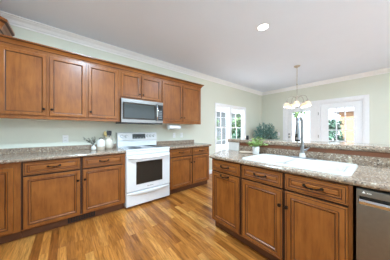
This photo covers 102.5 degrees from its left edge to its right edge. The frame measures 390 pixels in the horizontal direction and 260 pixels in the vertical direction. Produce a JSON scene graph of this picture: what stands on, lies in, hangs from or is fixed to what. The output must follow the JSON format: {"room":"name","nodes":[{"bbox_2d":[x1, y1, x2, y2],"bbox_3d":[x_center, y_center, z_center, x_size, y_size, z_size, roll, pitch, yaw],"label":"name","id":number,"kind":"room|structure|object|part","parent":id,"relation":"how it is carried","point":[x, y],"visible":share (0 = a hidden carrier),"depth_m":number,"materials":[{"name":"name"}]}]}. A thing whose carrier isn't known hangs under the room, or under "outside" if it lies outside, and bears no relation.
{"room":"kitchen","nodes":[
{"label":"kitchen","id":0,"kind":"room"},
{"bbox_2d":[0,25,261,169],"bbox_3d":[-0.202,-0.143,4.024,7.525,2.730,0.140,0,0,-39],"label":"wall","id":1,"kind":"structure","parent":0,"point":[14,133],"depth_m":2.87,"materials":[{"name":"green paint"}]},
{"bbox_2d":[0,16,14,36],"bbox_3d":[-2.466,-0.733,1.613,0.680,1.140,0.700,0,0,-39],"label":"upper cabinet","id":2,"kind":"object","parent":1,"relation":"attached to","point":[5,28],"visible":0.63,"depth_m":1.88,"materials":[{"name":"brown wood"}]},
{"bbox_2d":[0,43,86,120],"bbox_3d":[-2.042,-0.587,2.183,0.840,0.872,0.360,0,0,-39],"label":"upper cabinet","id":3,"kind":"object","parent":1,"relation":"attached to","point":[33,84],"visible":1,"depth_m":2.03,"materials":[{"name":"brown wood"}]},
{"bbox_3d":[-2.119,-0.594,1.940,0.396,0.795,0.020,0,0,-39],"label":"door","id":4,"kind":"part","parent":3,"relation":"part of","materials":[{"name":"brown wood"}]},
{"bbox_3d":[-1.966,-0.157,2.092,0.840,0.013,0.021,0,0,-39],"label":"light rail","id":5,"kind":"part","parent":3,"relation":"part of","materials":[{"name":"brown wood"}]},
{"bbox_3d":[-1.794,-0.594,2.207,0.392,0.795,0.020,0,0,-39],"label":"door","id":6,"kind":"part","parent":3,"relation":"part of","materials":[{"name":"brown wood"}]},
{"bbox_2d":[0,143,115,154],"bbox_3d":[-1.803,0.271,1.782,1.917,0.074,1.283,0,0,-39],"label":"backsplash","id":7,"kind":"structure","parent":1,"relation":"attached to","point":[74,147],"depth_m":2.27,"materials":[{"name":"stone"}]},
{"bbox_2d":[62,135,67,142],"bbox_3d":[-2.022,0.127,2.429,0.072,0.116,0.008,0,0,-39],"label":"wall outlet","id":8,"kind":"object","parent":1,"relation":"attached to","point":[64,137],"visible":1,"depth_m":2.42,"materials":[{"name":"white plastic"}]},
{"bbox_2d":[87,63,119,121],"bbox_3d":[-1.541,-0.587,2.596,0.454,0.872,0.360,0,0,-39],"label":"upper cabinet","id":9,"kind":"object","parent":1,"relation":"attached to","point":[103,83],"visible":0.99,"depth_m":2.48,"materials":[{"name":"brown wood"}]},
{"bbox_3d":[-1.465,-0.157,2.504,0.454,0.013,0.021,0,0,-39],"label":"light rail","id":10,"kind":"part","parent":9,"relation":"part of","materials":[{"name":"brown wood"}]},
{"bbox_2d":[120,70,160,102],"bbox_3d":[-1.067,-0.785,2.986,0.768,0.475,0.360,0,0,-39],"label":"upper cabinet","id":11,"kind":"object","parent":1,"relation":"attached to","point":[132,85],"visible":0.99,"depth_m":2.83,"materials":[{"name":"brown wood"}]},
{"bbox_3d":[-1.134,-0.787,2.751,0.330,0.410,0.020,0,0,-39],"label":"door","id":12,"kind":"part","parent":11,"relation":"part of","materials":[{"name":"brown wood"}]},
{"bbox_2d":[116,98,162,124],"bbox_3d":[-1.040,-0.334,2.951,0.763,0.423,0.444,0,0,-39],"label":"microwave","id":13,"kind":"object","parent":11,"relation":"attached to","point":[132,111],"visible":1,"depth_m":2.78,"materials":[{"name":"silver metal"}]},
{"bbox_3d":[-0.683,-0.343,3.027,0.104,0.294,0.004,0,0,-39],"label":"control panel","id":14,"kind":"part","parent":13,"relation":"part of","materials":[{"name":"black plastic"}]},
{"bbox_3d":[-0.845,-0.787,2.989,0.385,0.410,0.020,0,0,-39],"label":"door","id":15,"kind":"part","parent":11,"relation":"part of","materials":[{"name":"brown wood"}]},
{"bbox_2d":[156,140,193,144],"bbox_3d":[-0.460,0.270,3.706,1.069,0.076,0.020,0,0,-39],"label":"backsplash","id":16,"kind":"structure","parent":1,"relation":"attached to","point":[177,141],"depth_m":3.66,"materials":[{"name":"stone"}]},
{"bbox_2d":[161,80,200,123],"bbox_3d":[-0.365,-0.587,3.564,1.048,0.872,0.360,0,0,-39],"label":"upper cabinet","id":17,"kind":"object","parent":1,"relation":"attached to","point":[181,103],"visible":0.97,"depth_m":3.40,"materials":[{"name":"brown wood"}]},
{"bbox_2d":[0,34,203,87],"bbox_3d":[-1.137,-1.063,2.923,3.176,0.082,0.368,0,0,-39],"label":"crown molding","id":18,"kind":"structure","parent":17,"relation":"attached to","point":[4,39],"depth_m":2.30,"materials":[{"name":"brown wood"}]},
{"bbox_3d":[-0.487,-0.594,3.284,0.476,0.795,0.020,0,0,-39],"label":"door","id":19,"kind":"part","parent":17,"relation":"part of","materials":[{"name":"brown wood"}]},
{"bbox_3d":[-0.085,-0.594,3.615,0.516,0.795,0.020,0,0,-39],"label":"door","id":20,"kind":"part","parent":17,"relation":"part of","materials":[{"name":"brown wood"}]},
{"bbox_2d":[0,10,389,95],"bbox_3d":[1.675,-1.455,1.745,7.245,0.104,5.765,0,0,-39],"label":"trim","id":21,"kind":"structure","parent":1,"relation":"attached to","point":[14,20],"depth_m":3.06,"materials":[{"name":"white paint"}]},
{"bbox_2d":[215,103,245,152],"bbox_3d":[1.132,-0.025,5.091,1.630,1.585,0.190,0,0,-39],"label":"window","id":22,"kind":"structure","parent":1,"relation":"in","point":[229,108],"depth_m":5.00,"materials":[{"name":"white paint"}]},
{"bbox_3d":[0.775,-0.413,4.868,0.585,0.660,0.030,0,0,-39],"label":"sash","id":23,"kind":"part","parent":22,"relation":"part of","materials":[{"name":"white paint"}]},
{"bbox_3d":[0.797,0.290,4.841,0.585,0.825,0.030,0,0,-39],"label":"sash","id":24,"kind":"part","parent":22,"relation":"part of","materials":[{"name":"white paint"}]},
{"bbox_3d":[1.365,-0.413,5.354,0.725,0.660,0.030,0,0,-39],"label":"sash","id":25,"kind":"part","parent":22,"relation":"part of","materials":[{"name":"white paint"}]},
{"bbox_3d":[1.388,0.290,5.327,0.725,0.825,0.030,0,0,-39],"label":"sash","id":26,"kind":"part","parent":22,"relation":"part of","materials":[{"name":"white paint"}]},
{"bbox_2d":[0,174,268,259],"bbox_3d":[1.675,1.282,1.745,7.525,0.120,6.045,0,0,-39],"label":"floor","id":27,"kind":"structure","parent":0,"point":[180,225],"depth_m":1.77,"materials":[{"name":"brown wood"}]},
{"bbox_2d":[0,162,21,244],"bbox_3d":[-2.231,0.784,1.442,0.825,0.874,1.263,0,0,-39],"label":"base cabinet","id":28,"kind":"object","parent":27,"relation":"on","point":[10,173],"visible":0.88,"depth_m":1.68,"materials":[{"name":"brown wood"}]},
{"bbox_3d":[-2.036,0.749,1.644,0.159,0.697,0.020,0,0,-39],"label":"door","id":29,"kind":"part","parent":28,"relation":"part of","materials":[{"name":"brown wood"}]},
{"bbox_2d":[0,143,125,163],"bbox_3d":[-1.803,0.290,1.782,1.917,0.112,1.283,0,0,-39],"label":"countertop","id":30,"kind":"structure","parent":28,"relation":"on","point":[10,155],"depth_m":2.12,"materials":[{"name":"stone"}]},
{"bbox_2d":[97,138,104,149],"bbox_3d":[-1.547,0.210,2.554,0.116,0.196,0.116,0,0,-39],"label":"canister","id":31,"kind":"object","parent":30,"relation":"on","point":[100,143],"visible":0.99,"depth_m":2.51,"materials":[{"name":"white ceramic"}]},
{"bbox_2d":[103,137,113,148],"bbox_3d":[-1.491,0.209,2.684,0.148,0.198,0.148,0,0,-2],"label":"utensil crock","id":32,"kind":"object","parent":30,"relation":"on","point":[109,143],"visible":0.93,"depth_m":2.64,"materials":[{"name":"white ceramic"}]},
{"bbox_3d":[-1.624,0.266,2.491,0.072,0.084,0.072,0,0,-39],"label":"bud vase","id":33,"kind":"object","parent":30,"relation":"on","visible":0},
{"bbox_2d":[83,137,95,144],"bbox_3d":[-1.658,0.170,2.443,0.174,0.167,0.143,0,0,-39],"label":"sprigs","id":34,"kind":"object","parent":33,"relation":"in","point":[88,140],"visible":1,"depth_m":2.47,"materials":[{"name":"green plant"}]},
{"bbox_2d":[21,157,80,237],"bbox_3d":[-1.900,0.784,2.116,0.540,0.874,0.644,0,0,-39],"label":"base cabinet","id":35,"kind":"object","parent":27,"relation":"on","point":[50,189],"visible":0.98,"depth_m":1.88,"materials":[{"name":"brown wood"}]},
{"bbox_3d":[-1.722,0.428,1.903,0.511,0.144,0.020,0,0,-39],"label":"drawer","id":36,"kind":"part","parent":35,"relation":"part of","materials":[{"name":"brown wood"}]},
{"bbox_2d":[81,153,124,220],"bbox_3d":[-1.479,0.784,2.463,0.546,0.874,0.644,0,0,-39],"label":"base cabinet","id":37,"kind":"object","parent":27,"relation":"on","point":[102,176],"visible":0.99,"depth_m":2.23,"materials":[{"name":"brown wood"}]},
{"bbox_2d":[68,211,94,222],"bbox_3d":[-1.544,1.169,2.127,0.300,0.070,0.010,0,0,-39],"label":"vent","id":38,"kind":"object","parent":37,"relation":"attached to","point":[90,214],"visible":0.96,"depth_m":2.12,"materials":[{"name":"black plastic"}]},
{"bbox_3d":[-1.310,0.428,2.242,0.499,0.144,0.020,0,0,-39],"label":"drawer","id":39,"kind":"part","parent":37,"relation":"part of","materials":[{"name":"brown wood"}]},
{"bbox_3d":[-1.310,0.810,2.242,0.499,0.580,0.020,0,0,-39],"label":"door","id":40,"kind":"part","parent":37,"relation":"part of","materials":[{"name":"brown wood"}]},
{"bbox_2d":[116,132,169,207],"bbox_3d":[-0.951,0.628,2.858,0.763,1.187,0.692,0,0,-39],"label":"range","id":41,"kind":"object","parent":27,"relation":"on","point":[147,167],"visible":0.97,"depth_m":2.65,"materials":[{"name":"white metal"}]},
{"bbox_3d":[-1.109,0.108,3.062,0.250,0.092,0.014,0,0,-39],"label":"display panel","id":42,"kind":"part","parent":41,"relation":"part of","materials":[{"name":"grey glass"}]},
{"bbox_2d":[120,145,167,149],"bbox_3d":[-0.951,0.295,2.857,0.719,0.003,0.470,0,0,-39],"label":"cooktop","id":43,"kind":"object","parent":41,"relation":"in","point":[124,147],"depth_m":2.88,"materials":[{"name":"grey ceramic"}]},
{"bbox_3d":[-0.780,1.080,2.650,0.755,0.215,0.036,0,0,-39],"label":"storage drawer","id":44,"kind":"part","parent":41,"relation":"part of","materials":[{"name":"white metal"}]},
{"bbox_3d":[-0.778,0.675,2.648,0.755,0.570,0.042,0,0,-39],"label":"oven door","id":45,"kind":"part","parent":41,"relation":"part of","materials":[{"name":"white metal"}]},
{"bbox_3d":[-0.751,0.434,2.616,0.704,0.043,0.063,0,0,-39],"label":"handle","id":46,"kind":"part","parent":41,"relation":"part of","materials":[{"name":"white metal"}]},
{"bbox_2d":[169,146,208,193],"bbox_3d":[-0.268,0.784,3.460,1.045,0.874,0.644,0,0,-39],"label":"base cabinet","id":47,"kind":"object","parent":27,"relation":"on","point":[189,167],"visible":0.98,"depth_m":3.20,"materials":[{"name":"brown wood"}]},
{"bbox_3d":[-0.283,0.428,3.088,0.516,0.144,0.020,0,0,-39],"label":"drawer","id":48,"kind":"part","parent":47,"relation":"part of","materials":[{"name":"brown wood"}]},
{"bbox_3d":[-0.283,0.810,3.088,0.516,0.580,0.020,0,0,-39],"label":"door","id":49,"kind":"part","parent":47,"relation":"part of","materials":[{"name":"brown wood"}]},
{"bbox_2d":[156,140,210,148],"bbox_3d":[-0.261,0.289,3.472,1.079,0.114,0.633,0,0,-39],"label":"countertop","id":50,"kind":"structure","parent":47,"relation":"on","point":[177,144],"depth_m":3.50,"materials":[{"name":"stone"}]},
{"bbox_3d":[0.115,0.428,3.415,0.465,0.144,0.020,0,0,-39],"label":"drawer","id":51,"kind":"part","parent":47,"relation":"part of","materials":[{"name":"brown wood"}]},
{"bbox_3d":[0.115,0.810,3.415,0.465,0.580,0.020,0,0,-39],"label":"door","id":52,"kind":"part","parent":47,"relation":"part of","materials":[{"name":"brown wood"}]},
{"bbox_2d":[212,158,244,243],"bbox_3d":[0.558,0.784,1.994,0.658,0.874,0.431,0,0,-39],"label":"base cabinet","id":53,"kind":"object","parent":27,"relation":"on","point":[226,175],"visible":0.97,"depth_m":1.79,"materials":[{"name":"brown wood"}]},
{"bbox_3d":[0.338,0.423,1.814,0.020,0.126,0.402,0,0,-39],"label":"drawer","id":54,"kind":"part","parent":53,"relation":"part of","materials":[{"name":"brown wood"}]},
{"bbox_3d":[0.338,0.801,1.814,0.020,0.598,0.402,0,0,-39],"label":"door","id":55,"kind":"part","parent":53,"relation":"part of","materials":[{"name":"brown wood"}]},
{"bbox_2d":[252,123,279,139],"bbox_3d":[2.438,0.471,5.462,0.980,1.500,0.834,0,0,-39],"label":"eucalyptus plant","id":56,"kind":"object","parent":27,"relation":"on","point":[261,133],"visible":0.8,"depth_m":5.34,"materials":[{"name":"green plant"}]},
{"bbox_2d":[242,164,356,259],"bbox_3d":[0.961,0.784,1.506,0.658,0.874,0.831,0,0,-39],"label":"base cabinet","id":57,"kind":"object","parent":27,"relation":"on","point":[286,216],"visible":0.99,"depth_m":1.25,"materials":[{"name":"brown wood"}]},
{"bbox_3d":[0.610,0.423,1.484,0.020,0.126,0.397,0,0,-39],"label":"false drawer","id":58,"kind":"part","parent":57,"relation":"part of","materials":[{"name":"brown wood"}]},
{"bbox_3d":[0.610,0.801,1.484,0.020,0.598,0.397,0,0,-39],"label":"door","id":59,"kind":"part","parent":57,"relation":"part of","materials":[{"name":"brown wood"}]},
{"bbox_2d":[209,145,389,191],"bbox_3d":[0.973,0.286,1.539,0.686,0.120,2.139,0,0,-39],"label":"countertop","id":60,"kind":"structure","parent":57,"relation":"on","point":[366,175],"depth_m":1.34,"materials":[{"name":"stone"}]},
{"bbox_2d":[239,151,252,153],"bbox_3d":[0.710,0.301,2.197,0.190,0.014,0.190,0,0,-39],"label":"round tray","id":61,"kind":"object","parent":60,"relation":"on","point":[247,152],"visible":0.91,"depth_m":2.16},
{"bbox_2d":[248,137,267,154],"bbox_3d":[0.775,0.190,2.029,0.226,0.235,0.268,0,0,-39],"label":"potted plant","id":62,"kind":"object","parent":60,"relation":"on","point":[255,147],"visible":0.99,"depth_m":2.02,"materials":[{"name":"green plant"}]},
{"bbox_3d":[0.788,0.258,2.055,0.086,0.100,0.086,0,0,-39],"label":"pot","id":63,"kind":"part","parent":62,"relation":"part of","materials":[{"name":"white ceramic"}]},
{"bbox_2d":[242,153,357,175],"bbox_3d":[0.960,0.385,1.545,0.537,0.185,0.865,0,0,-39],"label":"sink","id":64,"kind":"object","parent":60,"relation":"in","point":[325,166],"visible":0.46,"depth_m":1.49,"materials":[{"name":"white ceramic"}]},
{"bbox_2d":[347,156,352,163],"bbox_3d":[1.377,0.258,1.399,0.058,0.068,0.038,0,0,-39],"label":"soap dispenser","id":65,"kind":"object","parent":64,"relation":"on","point":[349,157],"visible":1,"depth_m":1.39,"materials":[{"name":"silver metal"}]},
{"bbox_2d":[289,117,316,159],"bbox_3d":[1.087,0.074,1.631,0.193,0.435,0.260,0,0,-39],"label":"faucet","id":66,"kind":"object","parent":60,"relation":"on","point":[300,119],"visible":1,"depth_m":1.65,"materials":[{"name":"grey metal"}]},
{"bbox_3d":[1.138,0.287,1.673,0.060,0.010,0.260,0,0,-39],"label":"deck plate","id":67,"kind":"part","parent":66,"relation":"part of","materials":[{"name":"grey metal"}]},
{"bbox_3d":[0.851,0.421,1.149,0.034,0.028,0.134,0,0,-39],"label":"pull handle","id":68,"kind":"part","parent":57,"relation":"part of","materials":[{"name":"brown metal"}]},
{"bbox_3d":[0.872,0.423,1.166,0.020,0.126,0.380,0,0,-39],"label":"false drawer","id":69,"kind":"part","parent":57,"relation":"part of","materials":[{"name":"brown wood"}]},
{"bbox_3d":[0.872,0.801,1.166,0.020,0.598,0.380,0,0,-39],"label":"door","id":70,"kind":"part","parent":57,"relation":"part of","materials":[{"name":"brown wood"}]},
{"bbox_2d":[356,186,389,259],"bbox_3d":[1.432,0.787,0.946,0.638,0.866,0.596,0,0,-39],"label":"dishwasher","id":71,"kind":"object","parent":27,"relation":"on","point":[372,205],"visible":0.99,"depth_m":0.92,"materials":[{"name":"silver metal"}]},
{"bbox_2d":[357,186,389,192],"bbox_3d":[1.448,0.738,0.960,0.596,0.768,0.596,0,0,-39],"label":"control panel","id":72,"kind":"object","parent":71,"relation":"in","point":[357,186],"depth_m":0.94,"materials":[{"name":"black plastic"}]},
{"bbox_2d":[0,0,389,91],"bbox_3d":[1.675,-1.578,1.745,7.525,0.140,6.045,0,0,-39],"label":"ceiling","id":73,"kind":"structure","parent":0,"point":[221,39],"depth_m":2.36,"materials":[{"name":"paint"}]},
{"bbox_2d":[257,23,268,30],"bbox_3d":[0.977,-1.503,2.275,0.168,0.008,0.168,0,0,-39],"label":"recessed light","id":74,"kind":"object","parent":73,"relation":"in","point":[263,26],"visible":1,"depth_m":2.28,"materials":[{"name":"white paint"}]},
{"bbox_2d":[284,65,310,107],"bbox_3d":[2.364,-1.020,3.631,0.547,0.974,0.535,0,0,-39],"label":"chandelier","id":75,"kind":"object","parent":73,"relation":"hanging from","point":[296,103],"visible":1,"depth_m":3.63,"materials":[{"name":"white glass"}]},
{"bbox_3d":[2.233,-0.610,3.476,0.148,0.100,0.148,0,0,-39],"label":"lamp shade","id":76,"kind":"part","parent":75,"relation":"part of","materials":[{"name":"beige glass"}]},
{"bbox_3d":[2.480,-0.610,3.476,0.148,0.100,0.148,0,0,-39],"label":"lamp shade","id":77,"kind":"part","parent":75,"relation":"part of","materials":[{"name":"beige glass"}]},
{"bbox_2d":[229,142,389,166],"bbox_3d":[1.273,0.703,1.774,0.160,1.036,2.120,0,0,-39],"label":"wall","id":78,"kind":"structure","parent":0,"point":[232,145],"depth_m":1.63,"materials":[{"name":"paint"}]},
{"bbox_3d":[0.612,0.703,2.483,0.042,1.036,0.185,0,0,-39],"label":"post","id":79,"kind":"part","parent":78,"relation":"part of","materials":[{"name":"paint"}]},
{"bbox_2d":[228,138,389,152],"bbox_3d":[1.362,0.159,1.860,0.413,0.050,2.180,0,0,-39],"label":"bar","id":80,"kind":"object","parent":78,"relation":"on","point":[383,148],"visible":1,"depth_m":1.64,"materials":[{"name":"stone"}]},
{"bbox_2d":[239,145,389,168],"bbox_3d":[1.286,0.286,1.664,0.042,0.120,1.934,0,0,-39],"label":"backsplash","id":81,"kind":"structure","parent":78,"relation":"attached to","point":[381,162],"depth_m":1.57,"materials":[{"name":"stone"}]},
{"bbox_2d":[262,73,389,143],"bbox_3d":[4.570,-0.143,4.039,0.140,2.730,5.905,0,0,-39],"label":"wall","id":82,"kind":"structure","parent":0,"point":[377,87],"depth_m":4.26,"materials":[{"name":"green paint"}]},
{"bbox_2d":[283,94,368,143],"bbox_3d":[3.856,0.142,4.879,0.174,2.159,2.090,0,0,-39],"label":"door","id":83,"kind":"structure","parent":82,"relation":"in","point":[319,109],"depth_m":4.68,"materials":[{"name":"white paint"}]},
{"label":"outside","id":84,"kind":"structure","parent":0,"visible":0},
{"bbox_2d":[217,138,338,151],"bbox_3d":[7.583,1.622,15.961,48.000,0.100,65.000,0,0,-39],"label":"ground","id":85,"kind":"structure","parent":84,"point":[305,139],"depth_m":16.63,"materials":[{"name":"white"}]},
{"bbox_2d":[217,108,240,144],"bbox_3d":[2.100,-0.903,19.866,15.100,4.950,4.600,0,0,-39],"label":"neighbor house","id":86,"kind":"structure","parent":85,"relation":"on","point":[223,111],"depth_m":18.20,"materials":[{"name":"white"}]},
{"bbox_2d":[225,114,240,133],"bbox_3d":[3.323,0.127,11.579,2.284,2.901,2.300,0,0,-13],"label":"tree","id":87,"kind":"object","parent":85,"relation":"on","point":[238,124],"visible":0.16,"depth_m":11.41,"materials":[{"name":"green plant"}]},
{"bbox_2d":[232,128,240,138],"bbox_3d":[2.473,0.762,8.865,1.753,1.958,1.637,0,0,-39],"label":"tree","id":88,"kind":"object","parent":85,"relation":"on","point":[239,131],"visible":0.08,"depth_m":8.78,"materials":[{"name":"green plant"}]},
{"bbox_2d":[292,111,305,121],"bbox_3d":[7.845,-0.961,11.493,3.505,5.072,3.106,0,0,11],"label":"tree","id":89,"kind":"object","parent":85,"relation":"on","point":[296,113],"visible":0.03,"depth_m":11.17,"materials":[{"name":"green plant"}]},
{"bbox_2d":[329,118,346,142],"bbox_3d":[8.054,0.398,9.441,1.360,2.445,1.567,0,0,-39],"label":"tree","id":90,"kind":"object","parent":85,"relation":"on","point":[332,124],"visible":0.2,"depth_m":9.17,"materials":[{"name":"green plant"}]},
{"bbox_2d":[332,107,353,142],"bbox_3d":[12.508,-0.403,9.588,5.100,3.950,5.500,0,0,-39],"label":"neighbor house","id":91,"kind":"structure","parent":85,"relation":"on","point":[349,110],"depth_m":9.72,"materials":[{"name":"beige brick"}]},
{"bbox_3d":[-0.474,-0.108,3.431,0.330,0.110,0.040,0,0,-39],"label":"paper towel holder","id":92,"kind":"object","parent":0,"visible":0},
{"bbox_2d":[168,125,180,128],"bbox_3d":[-0.474,-0.080,3.431,0.280,0.096,0.096,0,0,-39],"label":"paper towel roll","id":93,"kind":"object","parent":92,"relation":"hanging from","point":[169,126],"visible":0.94,"depth_m":3.38,"materials":[{"name":"white paper"}]}
]}

